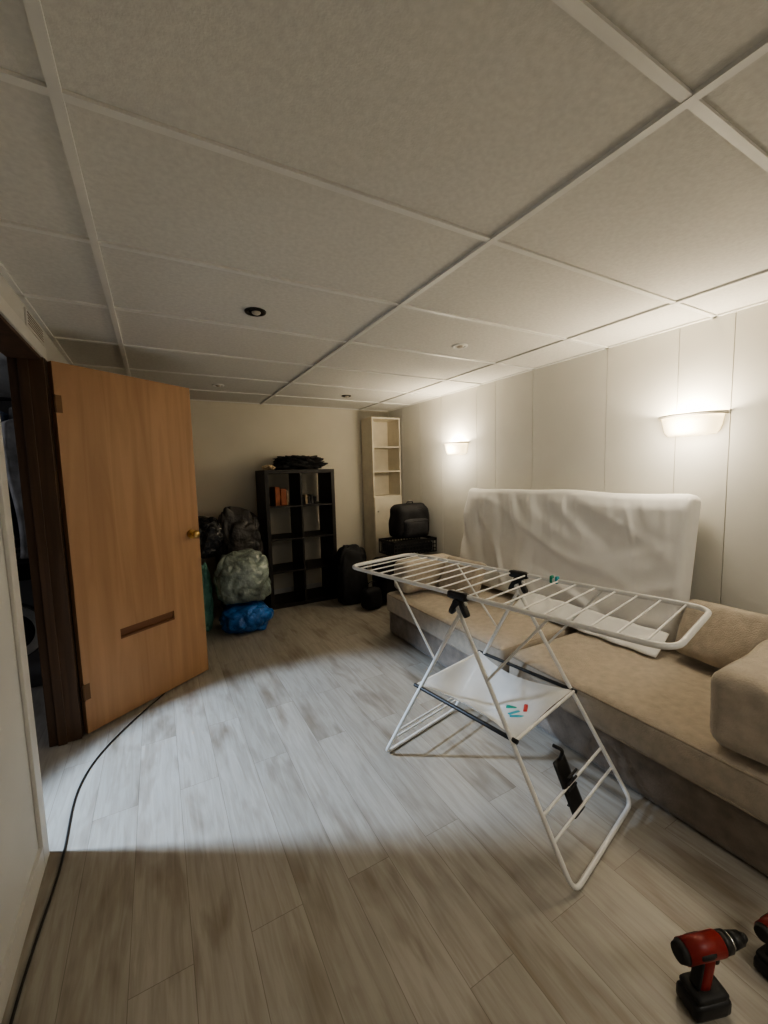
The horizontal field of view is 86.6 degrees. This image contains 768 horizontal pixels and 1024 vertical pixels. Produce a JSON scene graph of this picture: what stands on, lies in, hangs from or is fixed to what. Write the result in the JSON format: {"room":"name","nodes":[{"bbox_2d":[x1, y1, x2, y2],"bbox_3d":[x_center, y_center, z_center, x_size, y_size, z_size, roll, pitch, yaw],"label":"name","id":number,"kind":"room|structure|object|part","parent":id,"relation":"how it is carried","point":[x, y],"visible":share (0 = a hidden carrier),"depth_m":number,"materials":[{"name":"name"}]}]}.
{"room":"basement room","nodes":[
{"label":"basement room","id":0,"kind":"room"},
{"bbox_2d":[0,401,11,413],"bbox_3d":[-3.999,0.013,4.139,1.813,2.230,0.100,-4,6,-29],"label":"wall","id":1,"kind":"structure","parent":0,"point":[4,406],"depth_m":4.10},
{"bbox_2d":[0,273,68,968],"bbox_3d":[-1.073,0.249,0.884,0.120,2.230,6.950,-4,6,-29],"label":"wall","id":2,"kind":"structure","parent":0,"point":[19,847],"depth_m":1.33,"materials":[{"name":"white paint"}]},
{"bbox_2d":[0,397,28,558],"bbox_3d":[-2.569,-0.193,2.339,1.005,0.955,0.526,-4,6,-29],"label":"hanging clothes","id":3,"kind":"object","parent":2,"relation":"hanging from","point":[7,423],"visible":0.24,"depth_m":2.35,"materials":[{"name":"black fabric"}]},
{"bbox_3d":[-2.580,-0.656,2.294,1.000,0.023,0.024,-4,6,-29],"label":"rail","id":4,"kind":"part","parent":3,"relation":"part of","materials":[{"name":"black metal"}]},
{"bbox_2d":[0,847,44,1023],"bbox_3d":[-0.276,1.416,-0.255,0.012,0.085,4.025,-4,6,-29],"label":"baseboard","id":5,"kind":"structure","parent":2,"relation":"attached to","point":[14,949],"depth_m":1.24,"materials":[{"name":"beige wood"}]},
{"bbox_2d":[23,307,44,345],"bbox_3d":[-1.696,-0.895,1.982,0.010,0.080,0.330,-4,6,-29],"label":"air vent","id":6,"kind":"object","parent":2,"relation":"in","point":[30,322],"visible":0.92,"depth_m":1.95,"materials":[{"name":"white metal"}]},
{"bbox_2d":[0,295,84,867],"bbox_3d":[-1.568,0.236,1.781,0.144,2.110,0.945,-4,6,-29],"label":"door frame","id":7,"kind":"structure","parent":2,"relation":"attached to","point":[37,375],"depth_m":2.07,"materials":[{"name":"brown wood"}]},
{"bbox_2d":[52,394,56,411],"bbox_3d":[-1.696,-0.560,2.101,0.014,0.090,0.014,1,6,26],"label":"hinge","id":8,"kind":"object","parent":7,"relation":"attached to","point":[53,395],"depth_m":2.10,"materials":[{"name":"metal"}]},
{"bbox_2d":[82,685,85,701],"bbox_3d":[-1.656,1.003,2.251,0.014,0.090,0.014,1,6,26],"label":"hinge","id":9,"kind":"object","parent":7,"relation":"attached to","point":[83,687],"depth_m":2.25,"materials":[{"name":"silver metal"}]},
{"bbox_2d":[47,361,203,642],"bbox_3d":[-1.489,-0.067,2.513,0.107,1.500,0.815,1,6,26],"label":"leaf","id":10,"kind":"object","parent":2,"relation":"attached to","point":[125,453],"depth_m":2.43,"materials":[{"name":"brown wood"}]},
{"bbox_3d":[-1.691,-0.562,2.119,0.003,0.090,0.030,1,6,26],"label":"hinge","id":11,"kind":"part","parent":10,"relation":"part of","materials":[{"name":"gold metal"}]},
{"bbox_2d":[187,529,194,538],"bbox_3d":[-1.343,0.153,2.849,0.008,0.064,0.064,1,6,26],"label":"rose","id":12,"kind":"object","parent":10,"relation":"attached to","point":[189,535],"visible":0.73,"depth_m":2.83,"materials":[{"name":"gold metal"}]},
{"bbox_3d":[-1.302,0.154,2.829,0.042,0.054,0.054,1,6,26],"label":"knob","id":13,"kind":"part","parent":10,"relation":"part of","materials":[{"name":"gold metal"}]},
{"bbox_2d":[77,609,208,733],"bbox_3d":[-1.493,0.963,2.627,0.039,0.475,0.815,1,6,26],"label":"leaf","id":14,"kind":"object","parent":2,"relation":"attached to","point":[123,675],"depth_m":2.54,"materials":[{"name":"brown wood"}]},
{"bbox_3d":[-1.651,1.001,2.269,0.003,0.090,0.030,1,6,26],"label":"hinge","id":15,"kind":"part","parent":14,"relation":"part of","materials":[{"name":"metal"}]},
{"bbox_2d":[76,630,120,653],"bbox_3d":[-1.632,0.737,2.338,0.036,0.060,0.220,1,6,26],"label":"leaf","id":16,"kind":"object","parent":14,"relation":"on","point":[83,647],"visible":0.93,"depth_m":2.32,"materials":[{"name":"brown wood"}]},
{"bbox_2d":[120,611,172,635],"bbox_3d":[-1.511,0.710,2.597,0.024,0.060,0.355,1,6,26],"label":"slot recess","id":17,"kind":"object","parent":14,"relation":"attached to","point":[127,630],"visible":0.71,"depth_m":2.58,"materials":[{"name":"brown wood"}]},
{"bbox_3d":[-1.491,0.734,2.590,0.007,0.012,0.355,1,6,26],"label":"slot lip","id":18,"kind":"part","parent":14,"relation":"part of","materials":[{"name":"brown wood"}]},
{"bbox_2d":[173,600,203,618],"bbox_3d":[-1.374,0.681,2.860,0.036,0.060,0.240,1,6,26],"label":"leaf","id":19,"kind":"object","parent":14,"relation":"on","point":[197,606],"visible":0.79,"depth_m":2.84,"materials":[{"name":"brown wood"}]},
{"bbox_2d":[190,400,388,598],"bbox_3d":[-1.347,-0.114,4.751,3.427,2.230,0.100,-4,6,-29],"label":"wall","id":20,"kind":"structure","parent":0,"point":[232,441],"depth_m":4.75,"materials":[{"name":"white paint"}]},
{"bbox_2d":[213,582,321,606],"bbox_3d":[-1.284,0.957,4.810,3.207,0.085,0.012,-4,6,-29],"label":"baseboard","id":21,"kind":"structure","parent":20,"relation":"attached to","point":[216,602],"depth_m":4.87,"materials":[{"name":"white wood"}]},
{"bbox_2d":[0,0,767,410],"bbox_3d":[-0.677,-0.984,1.436,5.340,0.100,7.900,-4,6,-29],"label":"ceiling","id":22,"kind":"structure","parent":0,"point":[469,114],"depth_m":1.14,"materials":[{"name":"tile"}]},
{"bbox_2d":[212,384,223,386],"bbox_3d":[-1.463,-1.115,3.594,0.104,0.024,0.104,-4,6,-29],"label":"recessed light","id":23,"kind":"object","parent":22,"relation":"in","point":[214,385],"visible":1,"depth_m":3.58,"materials":[{"name":"grey metal"}]},
{"bbox_2d":[244,307,265,316],"bbox_3d":[-0.635,-0.984,2.012,0.104,0.024,0.104,-4,6,-29],"label":"recessed light","id":24,"kind":"object","parent":22,"relation":"in","point":[251,311],"visible":1,"depth_m":2.00,"materials":[{"name":"black metal"}]},
{"bbox_2d":[0,0,767,411],"bbox_3d":[0.350,-0.971,1.582,3.207,0.012,6.950,-4,6,-29],"label":"trim","id":25,"kind":"structure","parent":22,"relation":"attached to","point":[582,11],"depth_m":1.20,"materials":[{"name":"white metal"}]},
{"bbox_2d":[452,343,467,348],"bbox_3d":[0.491,-1.074,2.646,0.104,0.024,0.104,-4,6,-29],"label":"recessed light","id":26,"kind":"object","parent":22,"relation":"in","point":[458,345],"visible":1,"depth_m":2.63,"materials":[{"name":"white metal"}]},
{"bbox_2d":[1,583,767,1023],"bbox_3d":[-0.618,1.334,1.659,5.340,0.100,7.900,-4,6,-29],"label":"floor","id":27,"kind":"structure","parent":0,"point":[251,848],"depth_m":1.46,"materials":[{"name":"grey wood"}]},
{"bbox_2d":[16,553,42,686],"bbox_3d":[-2.717,0.772,2.951,0.620,0.880,0.665,-4,6,-29],"label":"washing machine","id":28,"kind":"object","parent":27,"relation":"on","point":[23,567],"visible":0.16,"depth_m":2.77,"materials":[{"name":"silver metal"}]},
{"bbox_2d":[14,537,28,559],"bbox_3d":[-2.626,0.192,2.911,0.428,0.257,0.428,-4,6,-29],"label":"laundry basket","id":29,"kind":"object","parent":28,"relation":"on","point":[17,540],"visible":0.02,"depth_m":2.80,"materials":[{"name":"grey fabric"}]},
{"bbox_3d":[-2.588,0.419,2.667,0.600,0.110,0.016,-4,6,-29],"label":"control panel","id":30,"kind":"part","parent":28,"relation":"part of","materials":[{"name":"black plastic"}]},
{"bbox_3d":[-2.489,0.809,2.709,0.280,0.280,0.015,-4,6,-29],"label":"door glass","id":31,"kind":"part","parent":28,"relation":"part of","materials":[{"name":"black glass"}]},
{"bbox_2d":[9,692,165,1023],"bbox_3d":[-1.194,1.288,1.712,0.321,0.008,2.755,-3,6,-18],"label":"power cable","id":32,"kind":"object","parent":27,"relation":"on","point":[72,808],"visible":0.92,"depth_m":1.43,"materials":[{"name":"black rubber"}]},
{"bbox_2d":[201,563,213,631],"bbox_3d":[-1.705,0.786,3.796,0.207,0.635,0.254,-4,6,-29],"label":"shopping bag","id":33,"kind":"object","parent":27,"relation":"on","point":[206,578],"visible":0.4,"depth_m":3.74,"materials":[{"name":"plastic"}]},
{"bbox_2d":[198,516,223,558],"bbox_3d":[-1.667,0.223,3.786,0.327,0.379,0.279,-4,6,-29],"label":"garbage bag","id":34,"kind":"object","parent":33,"relation":"on","point":[211,536],"visible":0.66,"depth_m":3.70,"materials":[{"name":"plastic"}]},
{"bbox_2d":[215,506,263,608],"bbox_3d":[-1.491,0.489,4.228,0.461,1.117,0.333,-4,6,-29],"label":"garbage bag","id":35,"kind":"object","parent":27,"relation":"on","point":[240,527],"visible":0.47,"depth_m":4.09,"materials":[{"name":"plastic"}]},
{"bbox_2d":[219,601,273,633],"bbox_3d":[-1.276,0.955,3.817,0.486,0.272,0.386,-4,6,-29],"label":"garbage bag","id":36,"kind":"object","parent":27,"relation":"on","point":[246,617],"visible":0.91,"depth_m":3.68,"materials":[{"name":"plastic"}]},
{"bbox_2d":[213,549,270,604],"bbox_3d":[-1.302,0.582,3.774,0.506,0.459,0.375,-4,6,-29],"label":"garbage bag","id":37,"kind":"object","parent":36,"relation":"on","point":[240,576],"visible":1,"depth_m":3.63,"materials":[{"name":"plastic"}]},
{"bbox_2d":[255,469,336,609],"bbox_3d":[-0.980,0.265,4.626,0.770,1.480,0.430,-4,6,-29],"label":"bookshelf","id":38,"kind":"object","parent":27,"relation":"on","point":[301,595],"visible":0.88,"depth_m":4.57,"materials":[{"name":"black wood"}]},
{"bbox_2d":[262,464,274,469],"bbox_3d":[-1.210,-0.470,4.272,0.137,0.060,0.145,-4,6,-29],"label":"towel","id":39,"kind":"object","parent":38,"relation":"on","point":[265,467],"visible":0.91,"depth_m":4.24,"materials":[{"name":"fabric"}]},
{"bbox_3d":[-1.143,-0.071,4.505,0.336,0.018,0.419,-4,6,-29],"label":"shelf","id":40,"kind":"part","parent":38,"relation":"part of","materials":[{"name":"black wood"}]},
{"bbox_3d":[-1.134,0.278,4.539,0.336,0.018,0.419,-4,6,-29],"label":"shelf","id":41,"kind":"part","parent":38,"relation":"part of","materials":[{"name":"black wood"}]},
{"bbox_2d":[286,490,288,504],"bbox_3d":[-1.098,-0.164,4.530,0.020,0.160,0.220,-4,6,-29],"label":"book","id":42,"kind":"object","parent":38,"relation":"on","point":[287,493],"depth_m":4.43,"materials":[{"name":"beige paper"}]},
{"bbox_3d":[-1.125,0.626,4.572,0.336,0.018,0.419,-4,6,-29],"label":"shelf","id":43,"kind":"part","parent":38,"relation":"part of","materials":[{"name":"black wood"}]},
{"bbox_2d":[270,487,316,505],"bbox_3d":[-1.013,-0.190,4.564,0.465,0.200,0.240,-4,6,-29],"label":"books","id":44,"kind":"object","parent":38,"relation":"on","point":[279,496],"visible":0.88,"depth_m":4.42,"materials":[{"name":"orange paper"}]},
{"bbox_2d":[273,455,327,469],"bbox_3d":[-0.971,-0.555,4.564,0.624,0.159,0.402,-4,6,-29],"label":"coats","id":45,"kind":"object","parent":38,"relation":"on","point":[293,462],"visible":0.98,"depth_m":4.45,"materials":[{"name":"fabric"}]},
{"bbox_2d":[302,494,307,503],"bbox_3d":[-0.916,-0.148,4.633,0.025,0.100,0.220,-4,6,-29],"label":"book","id":46,"kind":"object","parent":38,"relation":"on","point":[305,498],"depth_m":4.54,"materials":[{"name":"beige paper"}]},
{"bbox_2d":[305,494,313,502],"bbox_3d":[-0.855,-0.153,4.667,0.025,0.100,0.220,-4,6,-29],"label":"book","id":47,"kind":"object","parent":38,"relation":"on","point":[311,498],"depth_m":4.57,"materials":[{"name":"grey paper"}]},
{"bbox_3d":[-0.834,-0.095,4.676,0.336,0.018,0.419,-4,6,-29],"label":"shelf","id":48,"kind":"part","parent":38,"relation":"part of","materials":[{"name":"black wood"}]},
{"bbox_3d":[-0.825,0.253,4.710,0.336,0.018,0.419,-4,6,-29],"label":"shelf","id":49,"kind":"part","parent":38,"relation":"part of","materials":[{"name":"black wood"}]},
{"bbox_3d":[-0.816,0.602,4.743,0.336,0.018,0.419,-4,6,-29],"label":"shelf","id":50,"kind":"part","parent":38,"relation":"part of","materials":[{"name":"black wood"}]},
{"bbox_2d":[333,544,368,604],"bbox_3d":[-0.358,0.671,4.517,0.386,0.647,0.310,-4,6,-29],"label":"backpack","id":51,"kind":"object","parent":27,"relation":"on","point":[349,583],"visible":0.85,"depth_m":4.39,"materials":[{"name":"fabric"}]},
{"bbox_2d":[361,581,382,609],"bbox_3d":[-0.129,0.869,4.295,0.226,0.294,0.169,-6,7,-41],"label":"handbag","id":52,"kind":"object","parent":27,"relation":"on","point":[371,597],"visible":1,"depth_m":4.23,"materials":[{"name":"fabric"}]},
{"bbox_2d":[361,417,401,583],"bbox_3d":[-0.011,-0.129,5.231,0.400,2.100,0.335,-4,6,-29],"label":"bookcase","id":53,"kind":"object","parent":27,"relation":"on","point":[380,436],"visible":0.63,"depth_m":5.18,"materials":[{"name":"white wood"}]},
{"bbox_3d":[-0.046,-1.166,5.147,0.364,0.018,0.287,-4,6,-29],"label":"shelf","id":54,"kind":"part","parent":53,"relation":"part of","materials":[{"name":"beige wood"}]},
{"bbox_3d":[-0.037,-0.816,5.181,0.364,0.018,0.287,-4,6,-29],"label":"shelf","id":55,"kind":"part","parent":53,"relation":"part of","materials":[{"name":"beige wood"}]},
{"bbox_3d":[-0.030,-0.517,5.209,0.364,0.018,0.287,-4,6,-29],"label":"shelf","id":56,"kind":"part","parent":53,"relation":"part of","materials":[{"name":"white wood"}]},
{"bbox_3d":[-0.022,-0.209,5.239,0.364,0.018,0.287,-4,6,-29],"label":"shelf","id":57,"kind":"part","parent":53,"relation":"part of","materials":[{"name":"white wood"}]},
{"bbox_3d":[0.067,0.334,5.155,0.394,1.050,0.018,-4,6,-29],"label":"door panel","id":58,"kind":"part","parent":53,"relation":"part of","materials":[{"name":"white wood"}]},
{"bbox_2d":[372,555,412,602],"bbox_3d":[0.175,0.726,4.591,0.580,0.511,0.340,-4,6,-29],"label":"suitcase","id":59,"kind":"object","parent":27,"relation":"on","point":[386,585],"visible":0.15,"depth_m":4.36,"materials":[{"name":"fabric"}]},
{"bbox_2d":[378,535,436,555],"bbox_3d":[0.267,0.371,4.603,0.560,0.160,0.340,-4,6,-29],"label":"plastic crate","id":60,"kind":"object","parent":59,"relation":"on","point":[416,545],"visible":0.9,"depth_m":4.49,"materials":[{"name":"black plastic"}]},
{"bbox_2d":[389,501,428,538],"bbox_3d":[0.295,0.083,4.596,0.466,0.420,0.342,-4,6,-29],"label":"backpack","id":61,"kind":"object","parent":60,"relation":"on","point":[406,520],"visible":1,"depth_m":4.46,"materials":[{"name":"fabric"}]},
{"bbox_2d":[352,553,711,890],"bbox_3d":[0.491,0.764,1.871,0.563,0.935,1.509,-6,7,-41],"label":"drying rack","id":62,"kind":"object","parent":27,"relation":"on","point":[514,703],"visible":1,"depth_m":1.77,"materials":[{"name":"white metal"}]},
{"bbox_3d":[0.035,0.284,2.328,0.470,0.007,0.008,-6,7,-41],"label":"rod","id":63,"kind":"part","parent":62,"relation":"part of","materials":[{"name":"white metal"}]},
{"bbox_3d":[0.087,0.288,2.269,0.470,0.007,0.008,-6,7,-41],"label":"rod","id":64,"kind":"part","parent":62,"relation":"part of","materials":[{"name":"white metal"}]},
{"bbox_3d":[0.140,0.292,2.210,0.470,0.007,0.008,-6,7,-41],"label":"rod","id":65,"kind":"part","parent":62,"relation":"part of","materials":[{"name":"white metal"}]},
{"bbox_3d":[0.192,0.296,2.151,0.470,0.007,0.008,-6,7,-41],"label":"rod","id":66,"kind":"part","parent":62,"relation":"part of","materials":[{"name":"white metal"}]},
{"bbox_3d":[0.244,0.301,2.093,0.470,0.007,0.008,-6,7,-41],"label":"rod","id":67,"kind":"part","parent":62,"relation":"part of","materials":[{"name":"white metal"}]},
{"bbox_3d":[0.297,0.305,2.034,0.470,0.007,0.008,-6,7,-41],"label":"rod","id":68,"kind":"part","parent":62,"relation":"part of","materials":[{"name":"white metal"}]},
{"bbox_3d":[0.295,0.388,1.698,0.030,0.085,0.026,-6,36,-41],"label":"hub arm","id":69,"kind":"part","parent":62,"relation":"part of","materials":[{"name":"black plastic"}]},
{"bbox_3d":[0.349,0.309,1.975,0.470,0.007,0.008,-6,7,-41],"label":"rod","id":70,"kind":"part","parent":62,"relation":"part of","materials":[{"name":"white metal"}]},
{"bbox_3d":[0.324,0.390,1.665,0.030,0.085,0.026,-6,-21,-41],"label":"hub arm","id":71,"kind":"part","parent":62,"relation":"part of","materials":[{"name":"black plastic"}]},
{"bbox_3d":[0.317,0.824,1.697,0.017,0.037,0.526,-6,7,-41],"label":"tray rail","id":72,"kind":"part","parent":62,"relation":"part of","materials":[{"name":"black plastic"}]},
{"bbox_3d":[0.402,0.314,1.917,0.470,0.007,0.008,-6,7,-41],"label":"rod","id":73,"kind":"part","parent":62,"relation":"part of","materials":[{"name":"white metal"}]},
{"bbox_3d":[0.454,0.318,1.858,0.470,0.007,0.008,-6,7,-41],"label":"rod","id":74,"kind":"part","parent":62,"relation":"part of","materials":[{"name":"white metal"}]},
{"bbox_3d":[0.506,0.322,1.799,0.470,0.007,0.008,-6,7,-41],"label":"rod","id":75,"kind":"part","parent":62,"relation":"part of","materials":[{"name":"white metal"}]},
{"bbox_3d":[0.638,0.350,2.001,0.030,0.085,0.026,-6,36,-41],"label":"hub arm","id":76,"kind":"part","parent":62,"relation":"part of","materials":[{"name":"black plastic"}]},
{"bbox_3d":[0.559,0.326,1.740,0.470,0.007,0.008,-6,7,-41],"label":"rod","id":77,"kind":"part","parent":62,"relation":"part of","materials":[{"name":"white metal"}]},
{"bbox_3d":[0.668,0.352,1.968,0.030,0.085,0.026,-6,-21,-41],"label":"hub arm","id":78,"kind":"part","parent":62,"relation":"part of","materials":[{"name":"black plastic"}]},
{"bbox_3d":[0.691,0.783,2.026,0.017,0.037,0.526,-6,7,-41],"label":"tray rail","id":79,"kind":"part","parent":62,"relation":"part of","materials":[{"name":"black plastic"}]},
{"bbox_3d":[0.611,0.331,1.681,0.470,0.007,0.008,-6,7,-41],"label":"rod","id":80,"kind":"part","parent":62,"relation":"part of","materials":[{"name":"white metal"}]},
{"bbox_3d":[0.480,0.320,1.828,0.489,0.018,1.509,-6,7,-41],"label":"wing frame","id":81,"kind":"part","parent":62,"relation":"part of","materials":[{"name":"white metal"}]},
{"bbox_3d":[0.663,0.335,1.623,0.470,0.007,0.008,-6,7,-41],"label":"rod","id":82,"kind":"part","parent":62,"relation":"part of","materials":[{"name":"white metal"}]},
{"bbox_3d":[0.716,0.339,1.564,0.470,0.007,0.008,-6,7,-41],"label":"rod","id":83,"kind":"part","parent":62,"relation":"part of","materials":[{"name":"white metal"}]},
{"bbox_3d":[0.768,0.344,1.505,0.470,0.007,0.008,-6,7,-41],"label":"rod","id":84,"kind":"part","parent":62,"relation":"part of","materials":[{"name":"white metal"}]},
{"bbox_3d":[0.821,0.348,1.446,0.470,0.007,0.008,-6,7,-41],"label":"rod","id":85,"kind":"part","parent":62,"relation":"part of","materials":[{"name":"white metal"}]},
{"bbox_3d":[0.873,0.352,1.388,0.470,0.007,0.008,-6,7,-41],"label":"rod","id":86,"kind":"part","parent":62,"relation":"part of","materials":[{"name":"white metal"}]},
{"bbox_3d":[0.925,0.356,1.329,0.470,0.007,0.008,-6,7,-41],"label":"rod","id":87,"kind":"part","parent":62,"relation":"part of","materials":[{"name":"white metal"}]},
{"bbox_2d":[387,585,767,875],"bbox_3d":[1.134,0.952,2.642,1.006,0.383,2.806,-4,6,-29],"label":"couch","id":88,"kind":"object","parent":27,"relation":"on","point":[650,715],"visible":0.62,"depth_m":1.88,"materials":[{"name":"fabric"}]},
{"bbox_2d":[394,553,450,593],"bbox_3d":[0.372,0.537,3.630,0.575,0.294,0.252,-4,6,-29],"label":"bolster cushion","id":89,"kind":"object","parent":88,"relation":"on","point":[406,588],"visible":0.56,"depth_m":3.49,"materials":[{"name":"beige fabric"}]},
{"bbox_2d":[439,556,486,596],"bbox_3d":[0.648,0.541,3.392,0.228,0.305,0.388,-6,7,-36],"label":"throw cushion","id":90,"kind":"object","parent":88,"relation":"on","point":[463,584],"visible":0.62,"depth_m":3.29,"materials":[{"name":"beige fabric"}]},
{"bbox_3d":[0.787,0.800,3.245,1.005,0.178,1.390,-4,6,-29],"label":"seat","id":91,"kind":"part","parent":88,"relation":"part of","materials":[{"name":"beige fabric"}]},
{"bbox_2d":[460,488,700,657],"bbox_3d":[1.179,0.273,3.031,0.418,0.877,1.850,-4,6,-29],"label":"blanket","id":92,"kind":"object","parent":88,"relation":"on","point":[645,544],"visible":0.88,"depth_m":2.65,"materials":[{"name":"white fabric"}]},
{"bbox_3d":[1.480,0.901,2.007,1.005,0.178,1.365,-4,6,-29],"label":"seat","id":93,"kind":"part","parent":88,"relation":"part of","materials":[{"name":"beige fabric"}]},
{"bbox_2d":[675,599,767,668],"bbox_3d":[1.720,0.632,2.049,0.245,0.311,0.395,-4,6,-29],"label":"throw cushion","id":94,"kind":"object","parent":88,"relation":"on","point":[730,633],"visible":0.73,"depth_m":2.00,"materials":[{"name":"beige fabric"}]},
{"bbox_2d":[710,639,767,765],"bbox_3d":[1.508,0.700,1.541,0.629,0.308,0.293,-4,6,-29],"label":"bolster cushion","id":95,"kind":"object","parent":88,"relation":"on","point":[739,689],"visible":1,"depth_m":1.42,"materials":[{"name":"beige fabric"}]},
{"bbox_2d":[671,928,747,1022],"bbox_3d":[0.856,1.200,1.070,0.204,0.202,0.069,-2,6,-9],"label":"drill","id":96,"kind":"object","parent":27,"relation":"on","point":[704,997],"visible":1,"depth_m":1.05,"materials":[{"name":"red plastic"}]},
{"bbox_2d":[753,913,767,979],"bbox_3d":[1.106,1.203,1.142,0.173,0.171,0.058,-4,6,-20],"label":"drill","id":97,"kind":"object","parent":27,"relation":"on","point":[760,962],"visible":1,"depth_m":1.13,"materials":[{"name":"red plastic"}]},
{"bbox_2d":[673,311,736,603],"bbox_3d":[1.825,0.021,2.488,0.094,2.230,7.150,-4,6,-29],"label":"wall","id":98,"kind":"structure","parent":0,"point":[736,311],"depth_m":2.25,"materials":[{"name":"white paint"}]},
{"bbox_2d":[388,302,767,614],"bbox_3d":[1.781,0.025,2.464,0.006,2.230,6.946,-4,6,-29],"label":"panelling","id":99,"kind":"object","parent":98,"relation":"attached to","point":[589,422],"depth_m":2.64,"materials":[{"name":"white wood"}]},
{"bbox_2d":[444,441,468,454],"bbox_3d":[0.707,-0.654,4.174,0.125,0.130,0.346,-4,6,-29],"label":"wall sconce","id":100,"kind":"object","parent":99,"relation":"attached to","point":[459,447],"visible":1,"depth_m":4.09,"materials":[{"name":"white glass"}]},
{"bbox_2d":[658,410,728,436],"bbox_3d":[1.735,-0.504,2.337,0.125,0.130,0.346,-4,6,-29],"label":"wall sconce","id":101,"kind":"object","parent":98,"relation":"attached to","point":[709,421],"visible":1,"depth_m":2.28,"materials":[{"name":"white glass"}]}
]}

